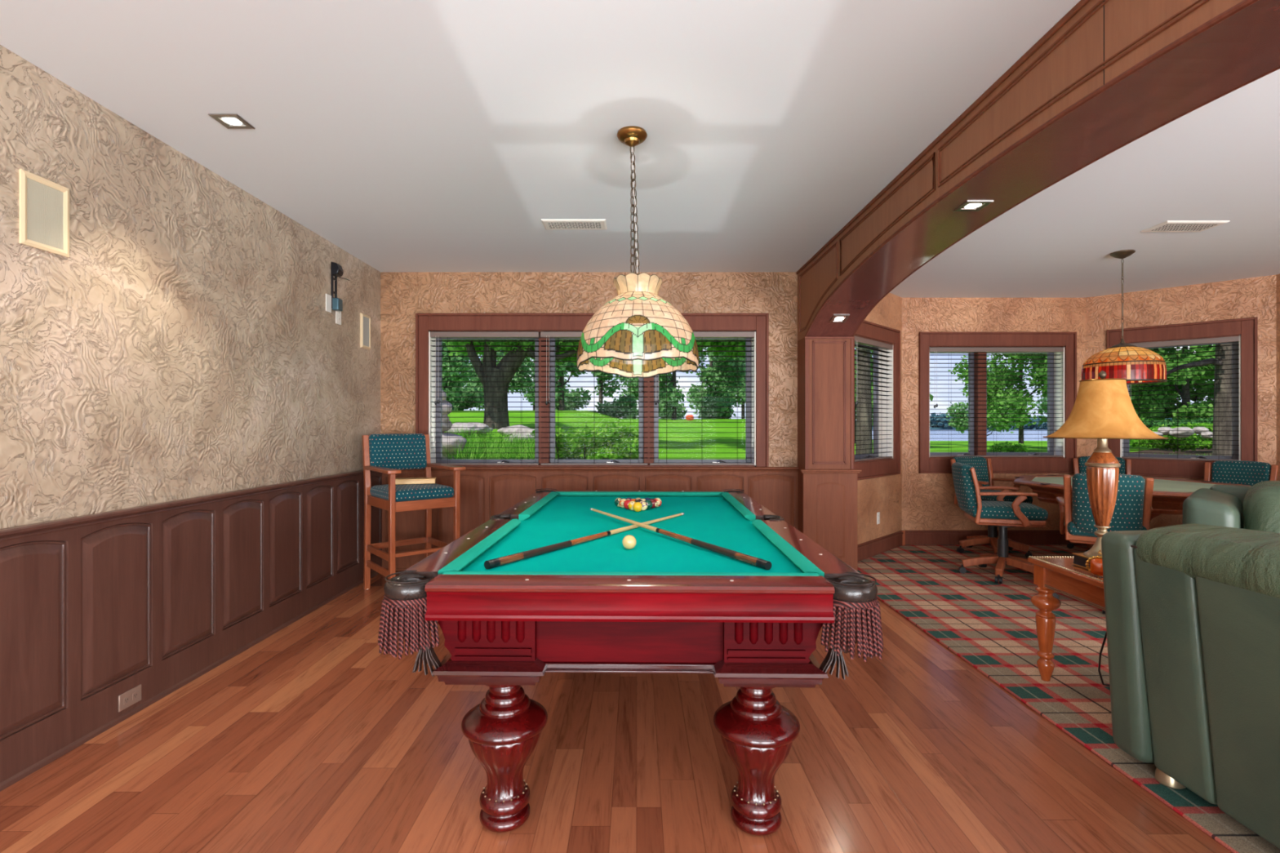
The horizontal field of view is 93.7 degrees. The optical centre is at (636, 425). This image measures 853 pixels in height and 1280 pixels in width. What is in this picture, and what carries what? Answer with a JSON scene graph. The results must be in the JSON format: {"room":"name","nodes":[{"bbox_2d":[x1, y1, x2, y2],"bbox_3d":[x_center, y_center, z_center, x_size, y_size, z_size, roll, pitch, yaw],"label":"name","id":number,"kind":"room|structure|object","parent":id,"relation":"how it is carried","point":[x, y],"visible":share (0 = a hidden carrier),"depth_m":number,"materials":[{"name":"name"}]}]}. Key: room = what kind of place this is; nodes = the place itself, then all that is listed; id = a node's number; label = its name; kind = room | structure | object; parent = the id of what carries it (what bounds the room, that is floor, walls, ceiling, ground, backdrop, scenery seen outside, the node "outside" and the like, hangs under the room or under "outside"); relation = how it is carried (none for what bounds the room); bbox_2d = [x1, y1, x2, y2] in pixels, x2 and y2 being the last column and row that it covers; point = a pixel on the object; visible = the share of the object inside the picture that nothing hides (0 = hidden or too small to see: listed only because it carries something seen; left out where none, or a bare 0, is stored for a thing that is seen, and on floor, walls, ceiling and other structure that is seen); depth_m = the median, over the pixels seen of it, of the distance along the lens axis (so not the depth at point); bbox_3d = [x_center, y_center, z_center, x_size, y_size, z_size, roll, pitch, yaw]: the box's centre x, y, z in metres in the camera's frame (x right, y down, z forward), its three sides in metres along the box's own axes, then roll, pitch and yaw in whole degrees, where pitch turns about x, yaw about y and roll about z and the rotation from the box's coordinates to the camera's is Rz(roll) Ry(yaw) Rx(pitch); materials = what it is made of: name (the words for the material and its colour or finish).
{"room":"games hall","nodes":[
{"label":"games hall","id":0,"kind":"room"},
{"bbox_2d":[0,44,380,528],"bbox_3d":[-2.340,-0.035,0.875,0.200,2.610,8.750,0,0,0],"label":"wall","id":1,"kind":"structure","parent":0,"point":[185,344],"depth_m":2.79,"materials":[{"name":"paint"}]},
{"bbox_2d":[18,168,69,257],"bbox_3d":[-2.235,-0.795,2.268,0.011,0.270,0.185,0,0,0],"label":"wall speaker","id":2,"kind":"object","parent":1,"relation":"attached to","point":[43,203],"visible":1,"depth_m":2.26,"materials":[{"name":"beige paint"}]},
{"bbox_2d":[26,177,63,249],"bbox_3d":[-2.237,-0.795,2.268,0.004,0.226,0.141,0,0,0],"label":"grille","id":3,"kind":"object","parent":2,"relation":"attached to","point":[45,198],"depth_m":2.26,"materials":[{"name":"beige fabric"}]},
{"bbox_2d":[118,684,141,711],"bbox_3d":[-2.216,1.195,2.625,0.008,0.070,0.115,0,0,0],"label":"wall outlet","id":4,"kind":"object","parent":1,"relation":"attached to","point":[132,696],"visible":1,"depth_m":2.62,"materials":[{"name":"brown"}]},
{"bbox_2d":[0,571,378,791],"bbox_3d":[-2.212,1.260,0.865,0.016,0.020,8.730,0,0,0],"label":"baseboard","id":5,"kind":"structure","parent":1,"relation":"attached to","point":[60,753],"depth_m":2.71,"materials":[{"name":"wood"}]},
{"bbox_2d":[0,470,382,782],"bbox_3d":[-2.218,0.818,0.875,0.044,0.904,8.750,0,0,0],"label":"wainscoting","id":6,"kind":"structure","parent":1,"relation":"attached to","point":[95,608],"depth_m":2.73,"materials":[{"name":"wood"}]},
{"bbox_2d":[330,262,349,311],"bbox_3d":[-2.208,-1.022,4.470,0.064,0.354,0.160,0,0,0],"label":"wall bracket","id":7,"kind":"object","parent":1,"relation":"attached to","point":[336,270],"visible":1,"depth_m":4.40,"materials":[{"name":"black metal"}]},
{"bbox_2d":[360,312,370,350],"bbox_3d":[-2.231,-0.770,4.940,0.018,0.280,0.160,0,0,0],"label":"wall speaker","id":8,"kind":"object","parent":1,"relation":"attached to","point":[365,320],"visible":1,"depth_m":4.93,"materials":[{"name":"beige paint"}]},
{"bbox_2d":[363,316,368,346],"bbox_3d":[-2.233,-0.770,4.940,0.011,0.236,0.116,0,0,0],"label":"grille","id":9,"kind":"object","parent":8,"relation":"attached to","point":[366,319],"depth_m":4.94,"materials":[{"name":"grey fabric"}]},
{"bbox_2d":[380,271,797,466],"bbox_3d":[-0.240,-0.035,5.350,4.000,2.610,0.200,0,0,0],"label":"wall","id":10,"kind":"structure","parent":0,"point":[403,295],"depth_m":5.25,"materials":[{"name":"paint"}]},
{"bbox_2d":[382,466,799,568],"bbox_3d":[-0.415,0.818,5.228,3.650,0.904,0.044,0,0,0],"label":"wainscoting","id":11,"kind":"structure","parent":10,"relation":"attached to","point":[486,492],"depth_m":5.22,"materials":[{"name":"brown wood"}]},
{"bbox_2d":[415,313,768,466],"bbox_3d":[-0.386,-0.305,5.333,3.074,1.340,0.234,0,0,0],"label":"window","id":12,"kind":"structure","parent":10,"relation":"in","point":[425,323],"depth_m":5.25,"materials":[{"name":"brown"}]},
{"bbox_2d":[430,330,539,465],"bbox_3d":[-1.333,-0.238,5.270,0.955,1.179,0.072,0,0,0],"label":"blind","id":13,"kind":"object","parent":12,"relation":"attached to","point":[477,334],"visible":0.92,"depth_m":5.26,"materials":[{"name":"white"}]},
{"bbox_2d":[540,330,647,465],"bbox_3d":[-0.370,-0.238,5.270,0.943,1.179,0.072,0,0,0],"label":"blind","id":14,"kind":"object","parent":12,"relation":"attached to","point":[544,334],"visible":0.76,"depth_m":5.25,"materials":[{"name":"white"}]},
{"bbox_2d":[649,330,755,465],"bbox_3d":[0.578,-0.238,5.270,0.923,1.179,0.072,0,0,0],"label":"blind","id":15,"kind":"object","parent":12,"relation":"attached to","point":[698,334],"visible":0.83,"depth_m":5.26,"materials":[{"name":"white"}]},
{"bbox_2d":[797,336,862,570],"bbox_3d":[1.605,0.267,5.090,0.500,2.006,0.320,0,0,0],"label":"column","id":16,"kind":"structure","parent":10,"relation":"attached to","point":[828,477],"depth_m":4.98,"materials":[{"name":"brown wood"}]},
{"bbox_2d":[0,570,1231,852],"bbox_3d":[1.730,1.345,1.400,8.340,0.150,10.200,0,0,0],"label":"floor","id":17,"kind":"structure","parent":0,"point":[311,738],"depth_m":2.21,"materials":[{"name":"wood"}]},
{"bbox_2d":[361,433,465,589],"bbox_3d":[-1.729,0.670,4.597,0.575,1.200,0.713,0,0,-41],"label":"chair","id":18,"kind":"object","parent":17,"relation":"on","point":[389,454],"visible":0.89,"depth_m":4.61,"materials":[{"name":"brown wood"}]},
{"bbox_2d":[395,477,435,484],"bbox_3d":[-1.700,0.428,4.600,0.306,0.038,0.126,0,0,-16],"label":"case","id":19,"kind":"object","parent":18,"relation":"on","point":[411,480],"visible":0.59,"depth_m":4.55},
{"bbox_2d":[377,488,883,835],"bbox_3d":[0.000,0.866,3.050,1.529,0.807,2.631,0,0,1],"label":"pool table","id":20,"kind":"object","parent":17,"relation":"on","point":[664,604],"visible":0.98,"depth_m":1.85,"materials":[{"name":"wood"}]},
{"bbox_2d":[438,519,520,574],"bbox_3d":[-0.602,0.484,2.457,0.052,0.034,1.063,0,0,1],"label":"cushion","id":21,"kind":"object","parent":20,"relation":"on","point":[467,560],"depth_m":2.32,"materials":[{"name":"fabric"}]},
{"bbox_2d":[518,492,557,520],"bbox_3d":[-0.580,0.484,3.664,0.052,0.034,1.063,0,0,1],"label":"cushion","id":22,"kind":"object","parent":20,"relation":"on","point":[532,511],"depth_m":3.51,"materials":[{"name":"fabric"}]},
{"bbox_2d":[484,512,684,568],"bbox_3d":[-0.128,0.489,2.701,0.030,0.030,1.475,0,0,32],"label":"pool cue","id":23,"kind":"object","parent":20,"relation":"on","point":[492,563],"visible":0.99,"depth_m":2.37,"materials":[{"name":"brown wood"}]},
{"bbox_2d":[622,534,636,549],"bbox_3d":[-0.029,0.471,2.415,0.057,0.057,0.057,0,0,0],"label":"cue ball","id":24,"kind":"object","parent":20,"relation":"on","point":[628,542],"visible":1,"depth_m":2.40,"materials":[{"name":"white"}]},
{"bbox_2d":[443,571,818,576],"bbox_3d":[-0.021,0.484,1.904,1.180,0.034,0.052,0,0,1],"label":"cushion","id":25,"kind":"object","parent":20,"relation":"on","point":[445,573],"depth_m":1.88,"materials":[{"name":"fabric"}]},
{"bbox_2d":[555,491,724,496],"bbox_3d":[0.021,0.484,4.196,1.180,0.034,0.052,0,0,1],"label":"cushion","id":26,"kind":"object","parent":20,"relation":"on","point":[559,493],"depth_m":4.18,"materials":[{"name":"fabric"}]},
{"bbox_2d":[590,507,771,569],"bbox_3d":[0.100,0.478,2.712,0.030,0.030,1.475,0,0,-29],"label":"pool cue","id":27,"kind":"object","parent":20,"relation":"on","point":[762,563],"visible":1,"depth_m":2.38,"materials":[{"name":"brown wood"}]},
{"bbox_2d":[721,492,755,521],"bbox_3d":[0.602,0.484,3.643,0.052,0.034,1.063,0,0,1],"label":"cushion","id":28,"kind":"object","parent":20,"relation":"on","point":[742,511],"depth_m":3.48,"materials":[{"name":"fabric"}]},
{"bbox_2d":[751,519,824,577],"bbox_3d":[0.580,0.484,2.436,0.052,0.034,1.063,0,0,1],"label":"cushion","id":29,"kind":"object","parent":20,"relation":"on","point":[795,559],"depth_m":2.30,"materials":[{"name":"fabric"}]},
{"bbox_2d":[857,545,1279,852],"bbox_3d":[3.728,1.263,1.400,3.925,0.014,9.780,0,0,0],"label":"carpet","id":30,"kind":"object","parent":17,"relation":"on","point":[989,625],"visible":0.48,"depth_m":3.55,"materials":[{"name":"carpet"}]},
{"bbox_2d":[950,456,1032,558],"bbox_3d":[3.469,0.787,5.909,0.644,0.936,0.665,0,0,-14],"label":"chair","id":31,"kind":"object","parent":30,"relation":"on","point":[983,466],"visible":0.48,"depth_m":5.86,"materials":[{"name":"wood"}]},
{"bbox_2d":[951,462,1048,583],"bbox_3d":[3.002,0.787,5.006,0.665,0.936,0.644,0,0,18],"label":"chair","id":32,"kind":"object","parent":30,"relation":"on","point":[1001,513],"visible":0.98,"depth_m":4.88,"materials":[{"name":"fabric"}]},
{"bbox_2d":[1027,555,1105,681],"bbox_3d":[2.321,0.954,2.655,0.738,0.602,0.720,0,0,0],"label":"end table","id":33,"kind":"object","parent":30,"relation":"on","point":[1052,575],"visible":0.32,"depth_m":2.90,"materials":[{"name":"brown wood"}]},
{"bbox_2d":[1084,550,1102,577],"bbox_3d":[2.012,0.599,2.600,0.106,0.116,0.048,0,0,38],"label":"ornament","id":34,"kind":"object","parent":33,"relation":"on","point":[1095,567],"visible":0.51,"depth_m":2.60,"materials":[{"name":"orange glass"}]},
{"bbox_2d":[1042,370,1168,568],"bbox_3d":[2.130,0.205,2.740,0.452,0.908,0.452,0,0,-42],"label":"table lamp","id":35,"kind":"object","parent":33,"relation":"on","point":[1103,410],"visible":0.95,"depth_m":2.69,"materials":[{"name":"fabric"}]},
{"bbox_2d":[1066,456,1131,551],"bbox_3d":[4.644,0.787,5.924,0.644,0.936,0.665,0,0,28],"label":"chair","id":36,"kind":"object","parent":30,"relation":"on","point":[1079,467],"visible":0.16,"depth_m":6.09,"materials":[{"name":"wood"}]},
{"bbox_2d":[1053,473,1154,613],"bbox_3d":[3.258,0.787,4.188,0.644,0.936,0.665,0,0,32],"label":"chair","id":37,"kind":"object","parent":30,"relation":"on","point":[1133,508],"visible":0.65,"depth_m":3.99,"materials":[{"name":"fabric"}]},
{"bbox_2d":[1013,474,1252,557],"bbox_3d":[4.080,0.863,4.980,1.600,0.774,1.600,0,0,-8],"label":"table","id":38,"kind":"object","parent":30,"relation":"on","point":[1169,495],"visible":0.3,"depth_m":4.83,"materials":[{"name":"brown wood"}]},
{"bbox_2d":[1101,523,1279,848],"bbox_3d":[2.201,0.785,1.363,0.917,0.940,1.837,0,0,0],"label":"leather sofa","id":39,"kind":"object","parent":30,"relation":"on","point":[1193,610],"visible":1,"depth_m":1.91,"materials":[{"name":"green leather"}]},
{"bbox_2d":[1182,480,1279,533],"bbox_3d":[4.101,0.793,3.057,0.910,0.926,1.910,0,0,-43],"label":"armchair","id":40,"kind":"object","parent":30,"relation":"on","point":[1256,507],"visible":0.23,"depth_m":3.37,"materials":[{"name":"green leather"}]},
{"bbox_2d":[1242,484,1279,533],"bbox_3d":[3.651,0.588,3.224,0.376,0.515,0.550,0,0,-43],"label":"throw cushion","id":41,"kind":"object","parent":40,"relation":"on","point":[1261,505],"depth_m":3.31,"materials":[{"name":"green leather"}]},
{"bbox_2d":[1244,480,1279,497],"bbox_3d":[3.973,0.610,3.422,0.473,0.560,0.710,0,0,-43],"label":"cushion","id":42,"kind":"object","parent":40,"relation":"on","point":[1246,488],"depth_m":3.63,"materials":[{"name":"green leather"}]},
{"bbox_2d":[1204,460,1278,485],"bbox_3d":[5.184,0.787,5.224,0.665,0.936,0.644,0,0,-30],"label":"chair","id":43,"kind":"object","parent":30,"relation":"on","point":[1233,472],"visible":0.25,"depth_m":5.34,"materials":[{"name":"fabric"}]},
{"bbox_2d":[0,0,1279,297],"bbox_3d":[1.730,-1.440,1.400,8.340,0.200,10.200,0,0,0],"label":"ceiling","id":44,"kind":"structure","parent":0,"point":[406,135],"depth_m":2.66,"materials":[{"name":"white paint"}]},
{"bbox_2d":[208,113,255,128],"bbox_3d":[-1.780,-1.337,2.640,0.124,0.006,0.124,0,0,0],"label":"recessed light","id":45,"kind":"object","parent":44,"relation":"in","point":[227,118],"visible":1,"depth_m":2.63,"materials":[{"name":"silver metal"}]},
{"bbox_2d":[541,218,607,229],"bbox_3d":[-0.410,-1.335,3.995,0.420,0.010,0.190,0,0,0],"label":"ceiling vent","id":46,"kind":"object","parent":44,"relation":"in","point":[548,224],"visible":1,"depth_m":3.97,"materials":[{"name":"white plastic"}]},
{"bbox_2d":[546,222,601,228],"bbox_3d":[-0.410,-1.330,3.995,0.355,0.001,0.140,0,0,0],"label":"grille","id":47,"kind":"object","parent":46,"relation":"attached to","point":[549,224],"depth_m":3.99,"materials":[{"name":"white plastic"}]},
{"bbox_2d":[577,125,698,377],"bbox_3d":[0.006,-0.787,2.729,0.552,1.105,0.553,0,0,0],"label":"glass pendant","id":48,"kind":"object","parent":44,"relation":"hanging from","point":[638,333],"visible":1,"depth_m":2.57,"materials":[{"name":"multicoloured glass"}]},
{"bbox_2d":[1080,249,1167,384],"bbox_3d":[3.770,-0.833,4.650,0.521,1.014,0.521,0,0,3],"label":"glass pendant","id":49,"kind":"object","parent":44,"relation":"hanging from","point":[1137,365],"visible":0.88,"depth_m":4.49,"materials":[{"name":"multicoloured glass"}]},
{"bbox_2d":[1140,220,1230,231],"bbox_3d":[3.685,-1.335,4.035,0.410,0.010,0.210,0,0,0],"label":"ceiling vent","id":50,"kind":"object","parent":44,"relation":"in","point":[1169,225],"visible":1,"depth_m":4.01,"materials":[{"name":"white plastic"}]},
{"bbox_2d":[1150,223,1219,231],"bbox_3d":[3.685,-1.330,4.035,0.345,0.001,0.160,0,0,0],"label":"grille","id":51,"kind":"object","parent":50,"relation":"attached to","point":[1165,227],"depth_m":4.03,"materials":[{"name":"white plastic"}]},
{"bbox_2d":[854,292,902,544],"bbox_3d":[2.204,-0.035,5.845,0.200,2.610,1.471,0,0,44],"label":"wall","id":52,"kind":"structure","parent":0,"point":[883,495],"depth_m":5.98,"materials":[{"name":"paint"}]},
{"bbox_2d":[853,320,900,480],"bbox_3d":[2.240,-0.235,5.858,0.234,1.480,1.150,0,0,44],"label":"window","id":53,"kind":"structure","parent":52,"relation":"in","point":[873,468],"depth_m":6.13,"materials":[{"name":"brown"}]},
{"bbox_2d":[854,335,893,461],"bbox_3d":[2.285,-0.246,5.813,0.073,1.164,0.928,0,0,44],"label":"blind","id":54,"kind":"object","parent":53,"relation":"attached to","point":[860,340],"visible":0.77,"depth_m":5.80,"materials":[{"name":"white"}]},
{"bbox_2d":[857,530,903,561],"bbox_3d":[2.300,1.188,5.785,0.022,0.165,1.421,0,0,44],"label":"baseboard","id":55,"kind":"structure","parent":52,"relation":"attached to","point":[868,549],"depth_m":5.85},
{"bbox_2d":[795,0,1279,340],"bbox_3d":[1.603,-1.037,2.750,0.411,0.606,5.000,0,0,0],"label":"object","id":56,"kind":"structure","parent":52,"relation":"attached to","point":[1108,74],"depth_m":2.16,"materials":[{"name":"brown wood"}]},
{"bbox_2d":[953,200,993,210],"bbox_3d":[1.600,-1.041,2.850,0.124,0.006,0.124,0,0,0],"label":"recessed light","id":57,"kind":"object","parent":56,"relation":"in","point":[974,204],"visible":1,"depth_m":2.84,"materials":[{"name":"silver metal"}]},
{"bbox_2d":[902,297,1085,530],"bbox_3d":[3.755,-0.035,6.400,1.930,2.610,0.200,0,0,0],"label":"wall","id":58,"kind":"structure","parent":0,"point":[928,504],"depth_m":6.30,"materials":[{"name":"paint"}]},
{"bbox_2d":[905,530,1085,545],"bbox_3d":[3.755,1.188,6.289,1.930,0.165,0.022,0,0,0],"label":"baseboard","id":59,"kind":"structure","parent":58,"relation":"attached to","point":[912,537],"depth_m":6.29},
{"bbox_2d":[918,332,1076,473],"bbox_3d":[3.785,-0.235,6.383,1.640,1.480,0.234,0,0,0],"label":"window","id":60,"kind":"structure","parent":58,"relation":"in","point":[1067,395],"depth_m":6.28,"materials":[{"name":"brown"}]},
{"bbox_2d":[929,346,1063,457],"bbox_3d":[3.785,-0.246,6.320,1.418,1.164,0.072,0,0,0],"label":"blind","id":61,"kind":"object","parent":60,"relation":"attached to","point":[932,349],"visible":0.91,"depth_m":6.30,"materials":[{"name":"white"}]},
{"bbox_2d":[1085,275,1275,528],"bbox_3d":[5.280,-0.035,5.891,1.372,2.610,0.200,0,0,44],"label":"wall","id":62,"kind":"structure","parent":0,"point":[1251,297],"depth_m":5.67,"materials":[{"name":"paint"}]},
{"bbox_2d":[1106,316,1257,479],"bbox_3d":[5.291,-0.235,5.857,1.075,1.480,0.234,0,0,44],"label":"window","id":63,"kind":"structure","parent":62,"relation":"in","point":[1246,328],"depth_m":5.63,"materials":[{"name":"brown"}]},
{"bbox_2d":[1121,335,1239,461],"bbox_3d":[5.246,-0.246,5.812,0.853,1.164,0.073,0,0,44],"label":"blind","id":64,"kind":"object","parent":63,"relation":"attached to","point":[1233,338],"visible":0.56,"depth_m":5.75,"materials":[{"name":"white"}]},
{"bbox_2d":[1275,274,1279,480],"bbox_3d":[5.800,-0.035,0.920,0.200,2.610,8.840,0,0,0],"label":"wall","id":65,"kind":"structure","parent":0,"point":[1277,276],"depth_m":5.33,"materials":[{"name":"paint"}]},
{"label":"outside","id":66,"kind":"structure","parent":0,"visible":0},
{"bbox_2d":[855,412,1172,429],"bbox_3d":[248.469,-0.700,350.038,352.016,15.597,20.059,0,0,0],"label":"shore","id":67,"kind":"structure","parent":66,"point":[933,424],"depth_m":345.31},
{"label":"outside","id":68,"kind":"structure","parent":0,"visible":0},
{"bbox_2d":[871,429,1198,440],"bbox_3d":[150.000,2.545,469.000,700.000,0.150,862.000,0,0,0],"label":"lake","id":69,"kind":"structure","parent":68,"point":[934,433],"depth_m":154.47,"materials":[{"name":"blue liquid"}]},
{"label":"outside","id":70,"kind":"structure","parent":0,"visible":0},
{"bbox_2d":[447,410,1155,458],"bbox_3d":[10.000,1.295,32.950,100.000,4.550,54.100,0,0,0],"label":"lawn","id":71,"kind":"structure","parent":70,"point":[671,437],"depth_m":23.48,"materials":[{"name":"green plant"}]},
{"bbox_2d":[442,454,454,458],"bbox_3d":[-2.568,0.469,7.612,0.594,0.353,0.606,0,0,0],"label":"boulder","id":72,"kind":"object","parent":71,"relation":"on","point":[446,455],"visible":0.03,"depth_m":7.49,"materials":[{"name":"stone"}]},
{"bbox_2d":[442,432,466,456],"bbox_3d":[-2.516,0.260,7.613,0.708,0.348,0.637,0,0,0],"label":"boulder","id":73,"kind":"object","parent":72,"relation":"on","point":[453,437],"visible":0.28,"depth_m":7.47,"materials":[{"name":"stone"}]},
{"bbox_2d":[442,342,482,409],"bbox_3d":[-10.960,-5.713,34.952,5.299,10.002,6.352,0,0,-19],"label":"leafy tree","id":74,"kind":"object","parent":71,"relation":"on","point":[444,348],"visible":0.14,"depth_m":33.27,"materials":[{"name":"green plant"}]},
{"bbox_2d":[445,422,481,435],"bbox_3d":[-3.773,0.097,13.006,0.816,0.303,0.487,0,0,0],"label":"boulder","id":75,"kind":"object","parent":71,"relation":"on","point":[455,424],"visible":0.5,"depth_m":12.85,"materials":[{"name":"stone"}]},
{"bbox_2d":[451,386,484,410],"bbox_3d":[-11.235,-1.518,39.047,2.938,2.189,2.042,0,0,0],"label":"shrub","id":76,"kind":"object","parent":71,"relation":"on","point":[464,389],"visible":0.56,"depth_m":38.55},
{"bbox_2d":[457,350,534,410],"bbox_3d":[-10.265,-6.758,42.517,7.134,11.951,6.761,0,0,0],"label":"leafy tree","id":77,"kind":"object","parent":71,"relation":"on","point":[524,363],"visible":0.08,"depth_m":42.46,"materials":[{"name":"green plant"}]},
{"bbox_2d":[442,425,565,458],"bbox_3d":[-2.149,0.387,9.033,2.156,0.825,4.922,0,0,-10],"label":"bush","id":78,"kind":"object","parent":71,"relation":"on","point":[490,439],"depth_m":8.10,"materials":[{"name":"green plant"}]},
{"bbox_2d":[497,425,529,437],"bbox_3d":[-2.615,0.136,12.996,0.784,0.279,0.503,0,0,0],"label":"boulder","id":79,"kind":"object","parent":71,"relation":"on","point":[504,429],"visible":0.35,"depth_m":12.84,"materials":[{"name":"stone"}]},
{"bbox_2d":[500,353,569,410],"bbox_3d":[-8.607,-7.086,51.939,6.372,12.412,6.378,0,0,-30],"label":"leafy tree","id":80,"kind":"object","parent":71,"relation":"on","point":[526,388],"visible":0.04,"depth_m":50.63,"materials":[{"name":"green plant"}]},
{"bbox_2d":[555,360,587,410],"bbox_3d":[-4.646,-4.951,36.306,3.793,8.376,3.674,0,0,34],"label":"leafy tree","id":81,"kind":"object","parent":71,"relation":"on","point":[561,369],"visible":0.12,"depth_m":35.88,"materials":[{"name":"green plant"}]},
{"bbox_2d":[555,385,591,410],"bbox_3d":[-4.431,-1.573,39.102,3.048,2.142,2.098,0,0,0],"label":"shrub","id":82,"kind":"object","parent":71,"relation":"on","point":[572,394],"visible":0.42,"depth_m":38.78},
{"bbox_2d":[529,421,638,459],"bbox_3d":[-0.566,0.375,8.381,1.649,0.904,1.489,0,0,4],"label":"shrub","id":83,"kind":"object","parent":71,"relation":"on","point":[574,437],"visible":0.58,"depth_m":7.94,"materials":[{"name":"green plant"}]},
{"bbox_2d":[442,339,745,429],"bbox_3d":[-1.394,-2.452,17.039,11.242,5.523,6.168,0,0,0],"label":"forked tree","id":84,"kind":"object","parent":71,"relation":"on","point":[489,411],"visible":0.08,"depth_m":16.77,"materials":[{"name":"green plant"}]},
{"bbox_2d":[590,370,622,408],"bbox_3d":[-2.912,-6.286,42.791,3.707,10.954,5.476,0,0,43],"label":"leafy tree","id":85,"kind":"object","parent":71,"relation":"on","point":[597,374],"visible":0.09,"depth_m":42.90,"materials":[{"name":"green plant"}]},
{"bbox_2d":[592,391,638,418],"bbox_3d":[-1.185,-1.102,39.105,3.284,2.340,1.838,0,0,0],"label":"shrub","id":86,"kind":"object","parent":71,"relation":"on","point":[611,411],"visible":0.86,"depth_m":38.70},
{"bbox_2d":[612,374,638,409],"bbox_3d":[0.702,-7.224,52.069,7.040,13.788,6.772,0,0,-8],"label":"leafy tree","id":87,"kind":"object","parent":71,"relation":"on","point":[624,379],"visible":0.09,"depth_m":50.26,"materials":[{"name":"green plant"}]},
{"bbox_2d":[658,402,687,418],"bbox_3d":[1.957,-0.985,38.975,2.806,1.995,2.269,0,0,0],"label":"shrub","id":88,"kind":"object","parent":71,"relation":"on","point":[679,410],"visible":0.17,"depth_m":38.66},
{"bbox_2d":[658,347,706,419],"bbox_3d":[2.377,-4.622,35.906,4.393,8.820,4.973,0,0,17],"label":"leafy tree","id":89,"kind":"object","parent":71,"relation":"on","point":[661,410],"visible":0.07,"depth_m":35.53,"materials":[{"name":"green plant"}]},
{"bbox_2d":[684,346,745,414],"bbox_3d":[5.598,-6.071,44.099,5.578,11.483,6.624,0,0,-24],"label":"leafy tree","id":90,"kind":"object","parent":71,"relation":"on","point":[717,358],"visible":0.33,"depth_m":42.98,"materials":[{"name":"green plant"}]},
{"bbox_2d":[696,394,735,418],"bbox_3d":[5.184,-1.004,38.958,2.674,2.089,2.224,0,0,0],"label":"shrub","id":91,"kind":"object","parent":71,"relation":"on","point":[707,411],"visible":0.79,"depth_m":38.46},
{"bbox_2d":[712,357,745,418],"bbox_3d":[9.361,-7.358,53.513,6.449,14.056,6.724,0,0,-43],"label":"leafy tree","id":92,"kind":"object","parent":71,"relation":"on","point":[732,394],"visible":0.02,"depth_m":52.49,"materials":[{"name":"green plant"}]},
{"bbox_2d":[855,346,872,454],"bbox_3d":[4.399,-2.779,11.278,3.868,7.646,3.781,0,0,24],"label":"leafy tree","id":93,"kind":"object","parent":71,"relation":"on","point":[864,425],"visible":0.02,"depth_m":11.39,"materials":[{"name":"green plant"}]},
{"bbox_2d":[854,346,934,443],"bbox_3d":[9.623,-2.924,25.626,5.276,7.595,4.740,0,0,0],"label":"leafy tree","id":94,"kind":"object","parent":71,"relation":"on","point":[931,397],"visible":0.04,"depth_m":24.82,"materials":[{"name":"green plant"}]},
{"bbox_2d":[945,364,1013,435],"bbox_3d":[15.818,-0.894,27.102,2.581,3.928,3.112,0,0,-30],"label":"leafy tree","id":95,"kind":"object","parent":71,"relation":"on","point":[959,426],"visible":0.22,"depth_m":27.43,"materials":[{"name":"green plant"}]},
{"bbox_2d":[947,353,1047,444],"bbox_3d":[13.528,-2.591,20.872,4.719,7.321,3.878,0,0,24],"label":"leafy tree","id":96,"kind":"object","parent":71,"relation":"on","point":[993,394],"visible":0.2,"depth_m":20.54,"materials":[{"name":"green plant"}]},
{"bbox_2d":[986,441,1030,452],"bbox_3d":[9.318,0.682,15.026,0.839,0.547,0.846,0,0,0],"label":"round shrub","id":97,"kind":"object","parent":71,"relation":"on","point":[994,444],"visible":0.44,"depth_m":14.85,"materials":[{"name":"green plant"}]},
{"bbox_2d":[1036,348,1194,426],"bbox_3d":[18.913,-2.425,23.968,4.732,6.990,4.456,0,0,-9],"label":"leafy tree","id":98,"kind":"object","parent":71,"relation":"on","point":[1140,402],"visible":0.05,"depth_m":23.05,"materials":[{"name":"green plant"}]},
{"bbox_2d":[1129,446,1212,455],"bbox_3d":[15.528,0.965,16.382,5.224,0.050,29.082,0,0,43],"label":"planting bed","id":99,"kind":"object","parent":71,"relation":"on","point":[1165,451],"visible":0.1,"depth_m":21.09,"materials":[{"name":"green plant"}]},
{"bbox_2d":[1129,422,1213,452],"bbox_3d":[16.218,0.370,17.962,2.327,0.933,2.432,0,0,-32],"label":"evergreen shrub","id":100,"kind":"object","parent":99,"relation":"on","point":[1189,440],"visible":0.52,"depth_m":17.73,"materials":[{"name":"green plant"}]},
{"bbox_2d":[1132,344,1215,422],"bbox_3d":[22.823,-2.657,24.746,4.932,7.455,5.556,0,0,-34],"label":"leafy tree","id":101,"kind":"object","parent":99,"relation":"on","point":[1185,402],"visible":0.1,"depth_m":24.83,"materials":[{"name":"green plant"}]},
{"bbox_2d":[1168,426,1194,437],"bbox_3d":[14.739,0.197,16.212,0.573,0.298,0.497,0,0,23],"label":"boulder","id":102,"kind":"object","parent":99,"relation":"on","point":[1174,433],"visible":0.8,"depth_m":16.07,"materials":[{"name":"stone"}]},
{"bbox_2d":[1151,417,1213,439],"bbox_3d":[19.733,0.224,20.575,3.075,1.021,2.265,0,0,0],"label":"evergreen shrub","id":103,"kind":"object","parent":99,"relation":"on","point":[1168,424],"visible":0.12,"depth_m":20.50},
{"bbox_2d":[1166,343,1231,456],"bbox_3d":[8.640,-1.030,9.695,2.414,4.215,1.621,0,0,-11],"label":"forked tree","id":104,"kind":"object","parent":99,"relation":"on","point":[1227,426],"visible":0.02,"depth_m":9.54,"materials":[{"name":"green plant"}]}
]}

